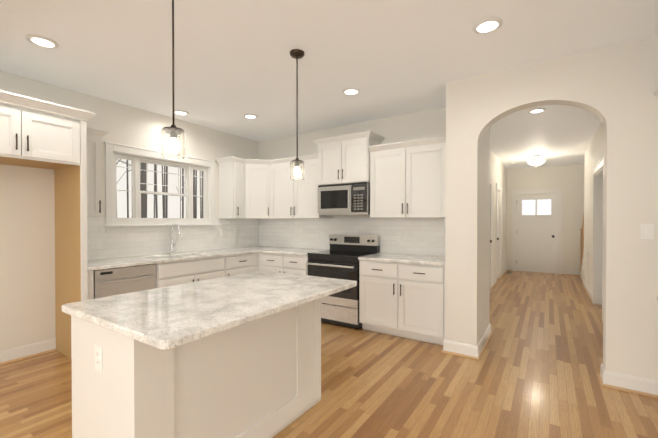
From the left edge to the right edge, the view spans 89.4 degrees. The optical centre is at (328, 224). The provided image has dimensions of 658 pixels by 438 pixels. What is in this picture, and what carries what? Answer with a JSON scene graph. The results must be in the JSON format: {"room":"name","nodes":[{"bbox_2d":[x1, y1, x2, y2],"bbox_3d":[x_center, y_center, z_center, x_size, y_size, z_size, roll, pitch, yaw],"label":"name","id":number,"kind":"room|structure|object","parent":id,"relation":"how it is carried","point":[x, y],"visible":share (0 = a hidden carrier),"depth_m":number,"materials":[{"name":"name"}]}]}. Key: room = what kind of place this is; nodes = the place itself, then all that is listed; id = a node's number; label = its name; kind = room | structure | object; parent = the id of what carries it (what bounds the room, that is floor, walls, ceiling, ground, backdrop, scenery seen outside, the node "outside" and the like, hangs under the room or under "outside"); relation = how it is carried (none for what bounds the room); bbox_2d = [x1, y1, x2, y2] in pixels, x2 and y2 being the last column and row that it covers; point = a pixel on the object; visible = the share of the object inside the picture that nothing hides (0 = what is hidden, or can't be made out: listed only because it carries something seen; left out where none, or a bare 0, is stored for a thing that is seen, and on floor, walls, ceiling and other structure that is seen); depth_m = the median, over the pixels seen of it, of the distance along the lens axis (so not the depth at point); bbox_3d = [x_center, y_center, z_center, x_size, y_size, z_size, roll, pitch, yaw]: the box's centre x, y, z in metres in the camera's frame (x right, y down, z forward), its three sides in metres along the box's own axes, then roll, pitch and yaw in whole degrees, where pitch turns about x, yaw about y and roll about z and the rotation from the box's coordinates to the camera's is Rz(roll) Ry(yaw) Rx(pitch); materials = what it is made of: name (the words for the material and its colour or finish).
{"room":"kitchen","nodes":[
{"label":"kitchen","id":0,"kind":"room"},
{"bbox_2d":[0,71,259,350],"bbox_3d":[-3.496,-0.054,2.553,0.120,2.740,8.240,0,1,33],"label":"wall","id":1,"kind":"structure","parent":0,"point":[27,194],"depth_m":3.36,"materials":[{"name":"white paint"}]},
{"bbox_2d":[0,338,55,365],"bbox_3d":[-4.225,1.265,1.326,0.030,0.125,5.070,0,1,33],"label":"baseboard","id":2,"kind":"structure","parent":1,"relation":"attached to","point":[43,347],"depth_m":3.25,"materials":[{"name":"white paint"}]},
{"bbox_2d":[0,90,83,169],"bbox_3d":[-2.810,-0.805,2.879,0.653,0.473,0.890,0,1,33],"label":"upper cabinet","id":3,"kind":"object","parent":1,"relation":"attached to","point":[33,138],"depth_m":2.83,"materials":[{"name":"white paint"}]},
{"bbox_2d":[87,126,109,216],"bbox_3d":[-2.565,-0.530,3.494,0.386,0.915,0.310,0,1,33],"label":"upper cabinet","id":4,"kind":"object","parent":1,"relation":"attached to","point":[94,171],"visible":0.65,"depth_m":3.43,"materials":[{"name":"white paint"}]},
{"bbox_2d":[103,141,217,232],"bbox_3d":[-2.186,-0.428,4.463,0.155,1.055,1.542,0,1,33],"label":"window unit","id":5,"kind":"structure","parent":1,"relation":"in","point":[135,186],"depth_m":4.27,"materials":[{"name":"white paint"}]},
{"bbox_2d":[87,218,258,259],"bbox_3d":[-2.025,0.154,4.663,0.006,0.472,2.844,0,1,33],"label":"backsplash","id":6,"kind":"structure","parent":1,"relation":"attached to","point":[116,245],"depth_m":4.41,"materials":[{"name":"tile"}]},
{"bbox_2d":[91,239,102,249],"bbox_3d":[-2.620,0.226,3.750,0.008,0.116,0.115,0,1,33],"label":"electrical outlet","id":7,"kind":"object","parent":6,"relation":"attached to","point":[96,243],"visible":1,"depth_m":3.75,"materials":[{"name":"white plastic"}]},
{"bbox_2d":[219,157,242,218],"bbox_3d":[-1.465,-0.545,5.151,0.391,0.916,0.286,0,1,33],"label":"upper cabinet","id":8,"kind":"object","parent":1,"relation":"attached to","point":[230,168],"depth_m":5.03,"materials":[{"name":"white paint"}]},
{"bbox_2d":[0,271,657,437],"bbox_3d":[0.711,1.349,3.380,6.240,0.080,14.240,0,1,33],"label":"floor","id":9,"kind":"structure","parent":0,"point":[533,371],"depth_m":2.71,"materials":[{"name":"brown wood"}]},
{"bbox_2d":[54,120,87,358],"bbox_3d":[-2.550,0.174,3.276,0.658,2.272,0.046,0,1,33],"label":"panel","id":10,"kind":"object","parent":9,"relation":"on","point":[71,269],"visible":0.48,"depth_m":3.23,"materials":[{"name":"white paint"}]},
{"bbox_2d":[93,264,155,298],"bbox_3d":[-2.325,0.874,3.606,0.661,0.865,0.605,0,1,33],"label":"dishwasher","id":11,"kind":"object","parent":9,"relation":"on","point":[116,281],"visible":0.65,"depth_m":3.41,"materials":[{"name":"silver metal"}]},
{"bbox_2d":[156,255,231,287],"bbox_3d":[-1.897,0.866,4.285,0.641,0.868,0.989,0,1,33],"label":"base cabinet","id":12,"kind":"object","parent":9,"relation":"on","point":[177,272],"depth_m":4.06,"materials":[{"name":"white paint"}]},
{"bbox_2d":[87,246,280,270],"bbox_3d":[-1.750,0.411,4.487,0.659,0.035,2.850,0,1,33],"label":"countertop","id":13,"kind":"structure","parent":12,"relation":"on","point":[100,264],"depth_m":3.97,"materials":[{"name":"white stone"}]},
{"bbox_2d":[169,224,181,253],"bbox_3d":[-2.005,0.194,4.399,0.233,0.399,0.110,0,1,33],"label":"faucet","id":14,"kind":"object","parent":13,"relation":"on","point":[172,244],"visible":1,"depth_m":4.41,"materials":[{"name":"silver metal"}]},
{"bbox_2d":[71,298,320,437],"bbox_3d":[-0.709,0.883,2.108,0.670,0.875,1.342,0,1,33],"label":"kitchen island","id":15,"kind":"object","parent":9,"relation":"on","point":[260,378],"visible":0.67,"depth_m":1.68,"materials":[{"name":"white paint"}]},
{"bbox_2d":[61,270,356,349],"bbox_3d":[-0.586,0.427,2.044,0.960,0.035,1.445,0,1,33],"label":"island countertop","id":16,"kind":"structure","parent":15,"relation":"on","point":[167,317],"depth_m":1.71,"materials":[{"name":"white stone"}]},
{"bbox_2d":[232,253,257,274],"bbox_3d":[-1.504,0.861,4.880,0.641,0.868,0.694,0,1,33],"label":"base cabinet","id":17,"kind":"object","parent":9,"relation":"on","point":[243,263],"depth_m":4.76,"materials":[{"name":"white paint"}]},
{"bbox_2d":[258,253,308,274],"bbox_3d":[-0.777,0.858,5.152,1.554,0.869,0.674,0,1,33],"label":"base cabinet","id":18,"kind":"object","parent":9,"relation":"on","point":[291,264],"visible":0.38,"depth_m":4.70,"materials":[{"name":"white paint"}]},
{"bbox_2d":[258,247,325,255],"bbox_3d":[-0.497,0.407,4.971,0.895,0.035,0.659,0,1,33],"label":"countertop","id":19,"kind":"structure","parent":18,"relation":"on","point":[283,250],"depth_m":4.92,"materials":[{"name":"white stone"}]},
{"bbox_2d":[306,234,379,329],"bbox_3d":[0.183,0.729,4.483,0.771,1.140,0.693,0,1,33],"label":"range","id":20,"kind":"object","parent":9,"relation":"on","point":[339,259],"visible":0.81,"depth_m":4.26,"materials":[{"name":"silver metal"}]},
{"bbox_2d":[359,260,444,344],"bbox_3d":[0.959,0.869,4.003,1.043,0.869,0.674,0,1,33],"label":"base cabinet","id":21,"kind":"object","parent":9,"relation":"on","point":[405,300],"visible":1,"depth_m":3.73,"materials":[{"name":"white paint"}]},
{"bbox_2d":[358,253,444,265],"bbox_3d":[0.965,0.416,4.008,1.045,0.035,0.653,0,1,33],"label":"countertop","id":22,"kind":"structure","parent":21,"relation":"on","point":[414,259],"depth_m":3.87,"materials":[{"name":"white stone"}]},
{"bbox_2d":[580,213,583,280],"bbox_3d":[5.569,0.080,6.286,1.109,2.405,3.417,0,1,33],"label":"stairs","id":23,"kind":"structure","parent":9,"relation":"on","point":[582,253],"depth_m":7.70,"materials":[{"name":"brown wood"}]},
{"bbox_2d":[0,0,657,168],"bbox_3d":[0.711,-1.401,3.355,6.240,0.220,14.240,0,1,33],"label":"ceiling","id":24,"kind":"structure","parent":0,"point":[234,61],"depth_m":2.78,"materials":[{"name":"white paint"}]},
{"bbox_2d":[26,34,58,48],"bbox_3d":[-2.229,-1.418,2.590,0.196,0.011,0.196,0,1,33],"label":"recessed light","id":25,"kind":"object","parent":24,"relation":"in","point":[42,41],"visible":0.92,"depth_m":2.58,"materials":[{"name":"white paint"}]},
{"bbox_2d":[161,0,185,158],"bbox_3d":[-0.850,-0.892,1.815,0.124,1.050,0.124,0,1,33],"label":"pendant light","id":26,"kind":"object","parent":24,"relation":"hanging from","point":[173,131],"visible":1,"depth_m":1.81,"materials":[{"name":"clear glass"}]},
{"bbox_2d":[174,110,188,114],"bbox_3d":[-1.911,-1.433,4.285,0.196,0.011,0.196,0,1,33],"label":"recessed light","id":27,"kind":"object","parent":24,"relation":"in","point":[179,112],"visible":0.92,"depth_m":4.26,"materials":[{"name":"white paint"}]},
{"bbox_2d":[243,114,257,118],"bbox_3d":[-1.046,-1.434,4.433,0.196,0.011,0.196,0,1,33],"label":"recessed light","id":28,"kind":"object","parent":24,"relation":"in","point":[251,116],"visible":0.92,"depth_m":4.42,"materials":[{"name":"white paint"}]},
{"bbox_2d":[290,49,304,179],"bbox_3d":[-0.266,-0.900,2.771,0.124,1.050,0.124,0,1,33],"label":"pendant light","id":29,"kind":"object","parent":24,"relation":"hanging from","point":[296,54],"visible":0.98,"depth_m":2.76,"materials":[{"name":"clear glass"}]},
{"bbox_2d":[342,88,359,94],"bbox_3d":[0.239,-1.427,3.583,0.196,0.011,0.196,0,1,33],"label":"recessed light","id":30,"kind":"object","parent":24,"relation":"in","point":[350,91],"visible":0.96,"depth_m":3.57,"materials":[{"name":"white paint"}]},
{"bbox_2d":[472,17,502,33],"bbox_3d":[1.133,-1.416,2.380,0.196,0.011,0.196,0,1,33],"label":"recessed light","id":31,"kind":"object","parent":24,"relation":"in","point":[487,25],"visible":1,"depth_m":2.37,"materials":[{"name":"white paint"}]},
{"bbox_2d":[527,155,545,166],"bbox_3d":[4.439,-1.340,7.125,0.350,0.250,0.350,0,1,33],"label":"bowl light","id":32,"kind":"object","parent":24,"relation":"attached to","point":[536,162],"visible":1,"depth_m":7.04,"materials":[{"name":"white glass"}]},
{"bbox_2d":[528,108,545,112],"bbox_3d":[2.630,-1.432,4.208,0.196,0.011,0.196,0,1,33],"label":"recessed light","id":33,"kind":"object","parent":24,"relation":"in","point":[537,110],"visible":0.94,"depth_m":4.18,"materials":[{"name":"white paint"}]},
{"bbox_2d":[260,107,443,255],"bbox_3d":[0.120,-0.076,5.029,3.180,2.740,0.120,0,1,33],"label":"wall","id":34,"kind":"structure","parent":0,"point":[428,123],"depth_m":4.61,"materials":[{"name":"white paint"}]},
{"bbox_2d":[243,158,270,218],"bbox_3d":[-1.143,-0.547,5.381,0.675,0.916,0.675,0,1,33],"label":"upper cabinet","id":35,"kind":"object","parent":34,"relation":"attached to","point":[258,189],"depth_m":5.18,"materials":[{"name":"white paint"}]},
{"bbox_2d":[271,153,332,218],"bbox_3d":[-0.464,-0.544,5.102,0.988,0.916,0.391,0,1,33],"label":"upper cabinet","id":36,"kind":"object","parent":34,"relation":"attached to","point":[290,199],"depth_m":4.95,"materials":[{"name":"white paint"}]},
{"bbox_2d":[313,130,384,184],"bbox_3d":[0.264,-0.863,4.591,0.899,0.638,0.436,0,1,33],"label":"upper cabinet","id":37,"kind":"object","parent":34,"relation":"attached to","point":[344,159],"visible":0.96,"depth_m":4.41,"materials":[{"name":"white paint"}]},
{"bbox_2d":[318,182,369,214],"bbox_3d":[0.261,-0.335,4.593,0.769,0.415,0.442,0,1,33],"label":"over-the-range microwave","id":38,"kind":"object","parent":37,"relation":"attached to","point":[345,199],"visible":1,"depth_m":4.41,"materials":[{"name":"silver metal"}]},
{"bbox_2d":[259,218,444,255],"bbox_3d":[0.172,0.152,4.919,3.375,0.472,0.006,0,1,33],"label":"backsplash","id":39,"kind":"structure","parent":34,"relation":"attached to","point":[423,236],"depth_m":4.69,"materials":[{"name":"tile"}]},
{"bbox_2d":[368,135,445,217],"bbox_3d":[1.039,-0.535,4.111,1.042,0.915,0.386,0,1,33],"label":"upper cabinet","id":40,"kind":"object","parent":34,"relation":"attached to","point":[407,179],"visible":0.92,"depth_m":3.98,"materials":[{"name":"white paint"}]},
{"bbox_2d":[368,121,371,217],"bbox_3d":[2.250,-0.096,7.217,0.100,2.740,5.880,0,1,33],"label":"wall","id":41,"kind":"structure","parent":0,"point":[369,122],"depth_m":4.65,"materials":[{"name":"white paint"}]},
{"bbox_2d":[491,278,496,288],"bbox_3d":[3.398,1.215,6.853,0.030,0.125,0.720,0,1,33],"label":"baseboard","id":42,"kind":"structure","parent":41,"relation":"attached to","point":[493,283],"depth_m":6.82,"materials":[{"name":"white paint"}]},
{"bbox_2d":[490,178,501,289],"bbox_3d":[3.342,0.200,6.881,0.154,2.155,2.636,0,1,33],"label":"door frame","id":43,"kind":"structure","parent":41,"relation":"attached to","point":[498,187],"depth_m":7.16,"materials":[{"name":"white paint"}]},
{"bbox_2d":[497,191,498,278],"bbox_3d":[3.836,0.251,7.556,0.105,2.025,0.746,0,1,33],"label":"hall door","id":44,"kind":"structure","parent":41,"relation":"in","point":[497,234],"depth_m":7.69,"materials":[{"name":"white paint"}]},
{"bbox_2d":[502,266,508,276],"bbox_3d":[4.491,1.200,8.486,0.050,0.125,1.310,0,1,33],"label":"baseboard","id":45,"kind":"structure","parent":41,"relation":"attached to","point":[506,268],"depth_m":8.64,"materials":[{"name":"white paint"}]},
{"bbox_2d":[517,194,556,272],"bbox_3d":[5.406,0.241,8.685,0.898,2.025,0.115,0,1,33],"label":"entry door","id":46,"kind":"structure","parent":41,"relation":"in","point":[536,233],"depth_m":8.68,"materials":[{"name":"white paint"}]},
{"bbox_2d":[512,188,562,273],"bbox_3d":[5.425,0.181,8.702,1.116,2.160,0.144,0,1,33],"label":"door frame","id":47,"kind":"structure","parent":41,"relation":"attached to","point":[558,192],"depth_m":8.60,"materials":[{"name":"white paint"}]},
{"bbox_2d":[444,38,647,377],"bbox_3d":[1.844,-0.058,3.044,1.475,2.740,0.150,0,1,33],"label":"wall","id":48,"kind":"structure","parent":0,"point":[612,88],"depth_m":3.10,"materials":[{"name":"white paint"}]},
{"bbox_2d":[441,339,453,352],"bbox_3d":[1.337,1.244,3.654,0.030,0.125,0.650,0,1,33],"label":"baseboard","id":49,"kind":"structure","parent":48,"relation":"attached to","point":[447,344],"depth_m":3.38,"materials":[{"name":"white paint"}]},
{"bbox_2d":[475,324,492,359],"bbox_3d":[1.681,1.245,3.577,0.030,0.125,0.900,0,1,33],"label":"baseboard","id":50,"kind":"structure","parent":48,"relation":"attached to","point":[479,349],"depth_m":3.45,"materials":[{"name":"white paint"}]},
{"bbox_2d":[599,368,657,398],"bbox_3d":[2.362,1.253,2.605,0.362,0.125,0.030,0,1,33],"label":"baseboard","id":51,"kind":"structure","parent":48,"relation":"attached to","point":[630,384],"depth_m":2.61,"materials":[{"name":"white paint"}]},
{"bbox_2d":[641,224,653,238],"bbox_3d":[2.442,0.056,2.549,0.072,0.116,0.016,0,1,33],"label":"light switch","id":52,"kind":"object","parent":48,"relation":"attached to","point":[647,231],"visible":1,"depth_m":2.55,"materials":[{"name":"white plastic"}]},
{"bbox_2d":[644,36,657,380],"bbox_3d":[3.933,-0.073,4.731,0.150,2.740,5.270,0,1,33],"label":"wall","id":53,"kind":"structure","parent":0,"point":[650,141],"depth_m":2.54,"materials":[{"name":"white paint"}]},
{"bbox_2d":[562,269,579,275],"bbox_3d":[6.458,1.205,7.953,1.460,0.125,0.030,0,1,33],"label":"baseboard","id":54,"kind":"structure","parent":53,"relation":"attached to","point":[564,272],"depth_m":8.25,"materials":[{"name":"white paint"}]},
{"bbox_2d":[582,279,591,302],"bbox_3d":[4.823,1.221,6.216,0.030,0.125,1.830,0,1,33],"label":"baseboard","id":55,"kind":"structure","parent":53,"relation":"attached to","point":[585,286],"depth_m":6.13,"materials":[{"name":"white paint"}]},
{"bbox_2d":[586,250,588,283],"bbox_3d":[4.894,0.813,6.303,0.012,0.620,0.400,0,1,33],"label":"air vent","id":56,"kind":"object","parent":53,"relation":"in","point":[587,263],"visible":1,"depth_m":6.20,"materials":[{"name":"white"}]},
{"bbox_2d":[592,157,603,321],"bbox_3d":[4.013,0.203,4.867,0.144,2.185,1.326,0,1,33],"label":"door frame","id":57,"kind":"structure","parent":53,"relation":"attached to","point":[598,237],"depth_m":5.33,"materials":[{"name":"white paint"}]},
{"bbox_2d":[653,87,657,96],"bbox_3d":[1.965,-0.509,1.417,0.398,0.971,2.417,0,1,33],"label":"upper cabinet","id":58,"kind":"object","parent":53,"relation":"attached to","point":[655,92],"visible":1,"depth_m":2.49,"materials":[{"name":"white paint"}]},
{"bbox_3d":[-26.316,1.887,22.459,59.870,0.300,80.000,0,1,33],"label":"ground","id":59,"kind":"structure","parent":0,"visible":0},
{"bbox_2d":[116,159,202,217],"bbox_3d":[-32.076,-11.598,26.370,63.951,26.605,119.223,0,1,33],"label":"trees","id":60,"kind":"object","parent":59,"relation":"on","point":[144,198],"visible":0.02,"depth_m":33.03,"materials":[{"name":"brown plant"}]}
]}

